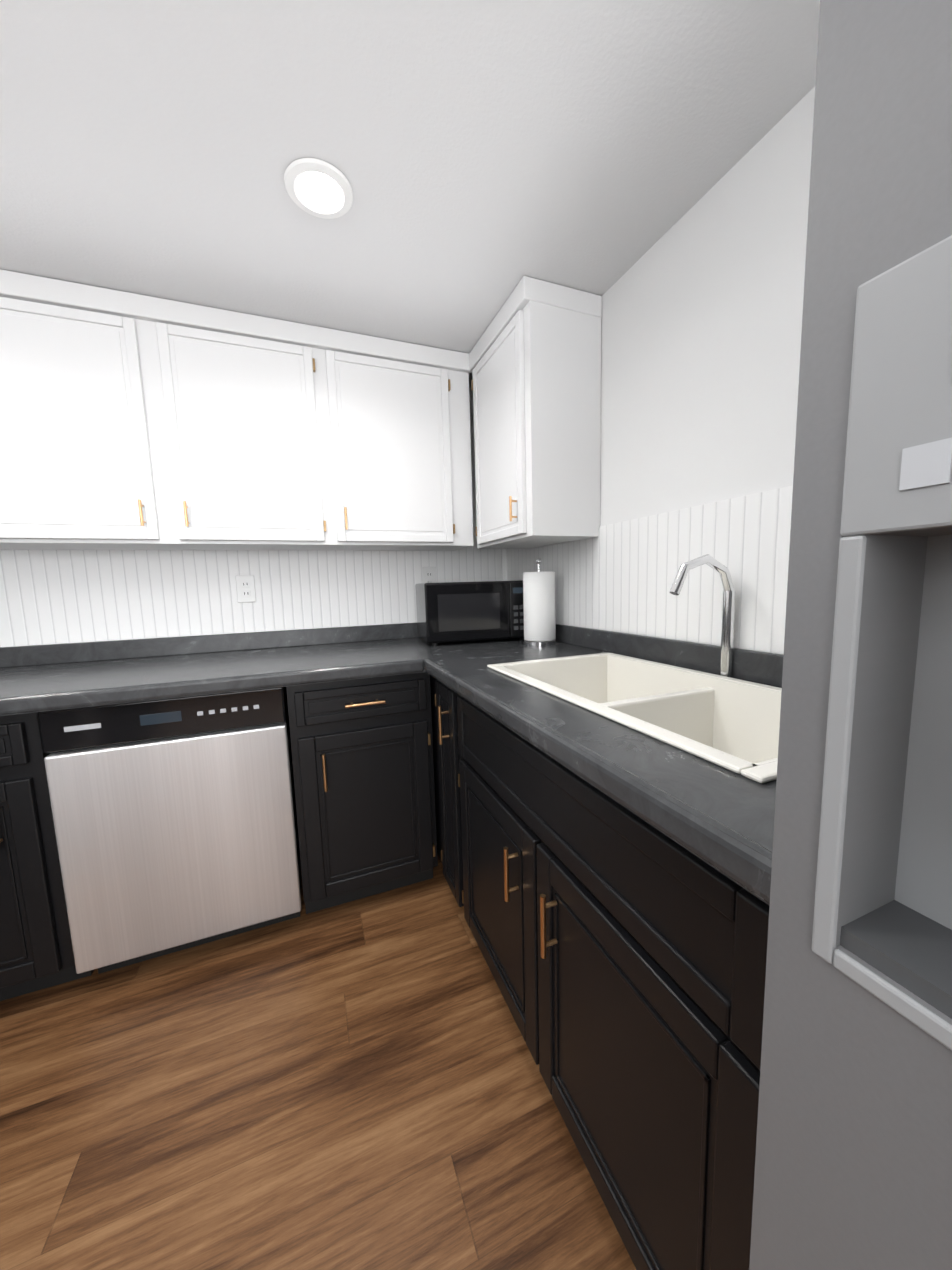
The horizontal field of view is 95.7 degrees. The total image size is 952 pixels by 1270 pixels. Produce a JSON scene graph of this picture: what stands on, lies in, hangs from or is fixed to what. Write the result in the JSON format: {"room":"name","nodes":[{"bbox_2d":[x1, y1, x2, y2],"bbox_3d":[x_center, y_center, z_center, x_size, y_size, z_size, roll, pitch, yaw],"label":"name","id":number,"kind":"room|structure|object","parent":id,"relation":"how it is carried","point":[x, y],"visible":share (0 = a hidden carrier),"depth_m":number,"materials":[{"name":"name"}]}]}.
{"room":"kitchen","nodes":[
{"label":"kitchen","id":0,"kind":"room"},
{"bbox_2d":[0,388,503,646],"bbox_3d":[-2.500,-0.220,1.312,5.900,2.600,0.109,-4,7,-21],"label":"wall","id":1,"kind":"structure","parent":0,"point":[47,597],"depth_m":1.81,"materials":[{"name":"white paint"}]},
{"bbox_2d":[0,269,335,549],"bbox_3d":[-1.133,-0.730,1.590,1.071,0.796,0.297,-4,7,-21],"label":"upper cabinet","id":2,"kind":"object","parent":1,"relation":"attached to","point":[131,421],"depth_m":1.46,"materials":[{"name":"white wood"}]},
{"bbox_2d":[235,575,255,602],"bbox_3d":[-0.990,-0.198,1.853,0.072,0.116,0.008,-4,7,-21],"label":"electrical outlet","id":3,"kind":"object","parent":1,"relation":"attached to","point":[245,588],"visible":1,"depth_m":1.85,"materials":[{"name":"white plastic"}]},
{"bbox_2d":[320,327,471,550],"bbox_3d":[-0.353,-0.788,1.895,0.608,0.796,0.297,-4,7,-21],"label":"upper cabinet","id":4,"kind":"object","parent":1,"relation":"attached to","point":[399,443],"depth_m":1.75,"materials":[{"name":"white wood"}]},
{"bbox_2d":[422,567,435,582],"bbox_3d":[-0.233,-0.282,2.147,0.072,0.116,0.008,-4,7,-21],"label":"electrical outlet","id":5,"kind":"object","parent":1,"relation":"attached to","point":[428,574],"visible":0.73,"depth_m":2.14,"materials":[{"name":"white plastic"}]},
{"bbox_2d":[0,854,635,1269],"bbox_3d":[-1.191,1.439,-1.718,5.700,0.060,6.800,-4,7,-21],"label":"floor","id":6,"kind":"structure","parent":0,"point":[356,1084],"depth_m":0.96,"materials":[{"name":"brown wood"}]},
{"bbox_2d":[0,712,93,1000],"bbox_3d":[-1.491,0.617,1.388,0.461,0.864,0.670,-4,7,-21],"label":"base cabinet","id":7,"kind":"object","parent":6,"relation":"on","point":[36,951],"visible":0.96,"depth_m":1.18,"materials":[{"name":"black wood"}]},
{"bbox_2d":[37,687,300,973],"bbox_3d":[-0.993,0.580,1.594,0.600,0.861,0.636,-4,7,-21],"label":"dishwasher","id":8,"kind":"object","parent":6,"relation":"on","point":[175,824],"visible":0.85,"depth_m":1.29,"materials":[{"name":"silver metal"}]},
{"bbox_2d":[286,672,437,913],"bbox_3d":[-0.481,0.542,1.783,0.476,0.864,0.670,-4,7,-21],"label":"base cabinet","id":9,"kind":"object","parent":6,"relation":"on","point":[362,760],"visible":1,"depth_m":1.50,"materials":[{"name":"black wood"}]},
{"bbox_2d":[0,623,419,715],"bbox_3d":[-0.926,0.087,1.543,2.643,0.119,0.697,-4,7,-21],"label":"countertop","id":10,"kind":"structure","parent":9,"relation":"on","point":[35,678],"depth_m":1.52,"materials":[{"name":"stone"}]},
{"bbox_2d":[430,675,768,1269],"bbox_3d":[0.239,0.566,1.404,0.646,0.864,1.907,-4,7,-21],"label":"base cabinet","id":11,"kind":"object","parent":6,"relation":"on","point":[623,949],"visible":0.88,"depth_m":0.67,"materials":[{"name":"black wood"}]},
{"bbox_2d":[416,554,782,905],"bbox_3d":[0.347,0.069,1.019,0.657,0.506,1.208,-4,7,-21],"label":"countertop","id":12,"kind":"structure","parent":11,"relation":"on","point":[676,740],"depth_m":0.97,"materials":[{"name":"stone"}]},
{"bbox_2d":[415,580,523,644],"bbox_3d":[-0.016,-0.113,1.999,0.480,0.265,0.341,-3,7,-14],"label":"microwave","id":13,"kind":"object","parent":12,"relation":"on","point":[464,611],"visible":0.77,"depth_m":1.83,"materials":[{"name":"black plastic"}]},
{"bbox_2d":[522,558,557,645],"bbox_3d":[0.263,-0.140,1.789,0.150,0.352,0.150,-4,7,-21],"label":"paper towel","id":14,"kind":"object","parent":12,"relation":"on","point":[539,607],"visible":1,"depth_m":1.74,"materials":[{"name":"white paper"}]},
{"bbox_2d":[749,0,951,1269],"bbox_3d":[0.672,0.262,0.001,0.814,1.770,0.910,-4,7,-21],"label":"fridge","id":15,"kind":"object","parent":6,"relation":"on","point":[853,1164],"visible":1,"depth_m":0.25,"materials":[{"name":"metal"}]},
{"bbox_2d":[0,0,819,387],"bbox_3d":[0.054,-1.019,-1.482,2.875,0.425,6.800,-4,7,-21],"label":"ceiling","id":16,"kind":"structure","parent":0,"point":[484,156],"depth_m":0.94,"materials":[{"name":"white paint"}]},
{"bbox_2d":[284,158,352,218],"bbox_3d":[-0.382,-1.084,1.052,0.160,0.011,0.160,-4,7,-21],"label":"recessed light","id":17,"kind":"object","parent":16,"relation":"in","point":[319,188],"visible":1,"depth_m":1.04,"materials":[{"name":"white plastic"}]},
{"bbox_2d":[504,87,814,654],"bbox_3d":[1.480,-0.077,-0.867,0.108,2.600,6.900,-4,7,-21],"label":"wall","id":18,"kind":"structure","parent":0,"point":[701,314],"depth_m":1.14,"materials":[{"name":"white paint"}]},
{"bbox_2d":[468,276,601,548],"bbox_3d":[0.209,-0.775,1.705,0.296,0.808,0.508,-4,7,-21],"label":"upper cabinet","id":19,"kind":"object","parent":18,"relation":"attached to","point":[535,368],"depth_m":1.49,"materials":[{"name":"white wood"}]}
]}

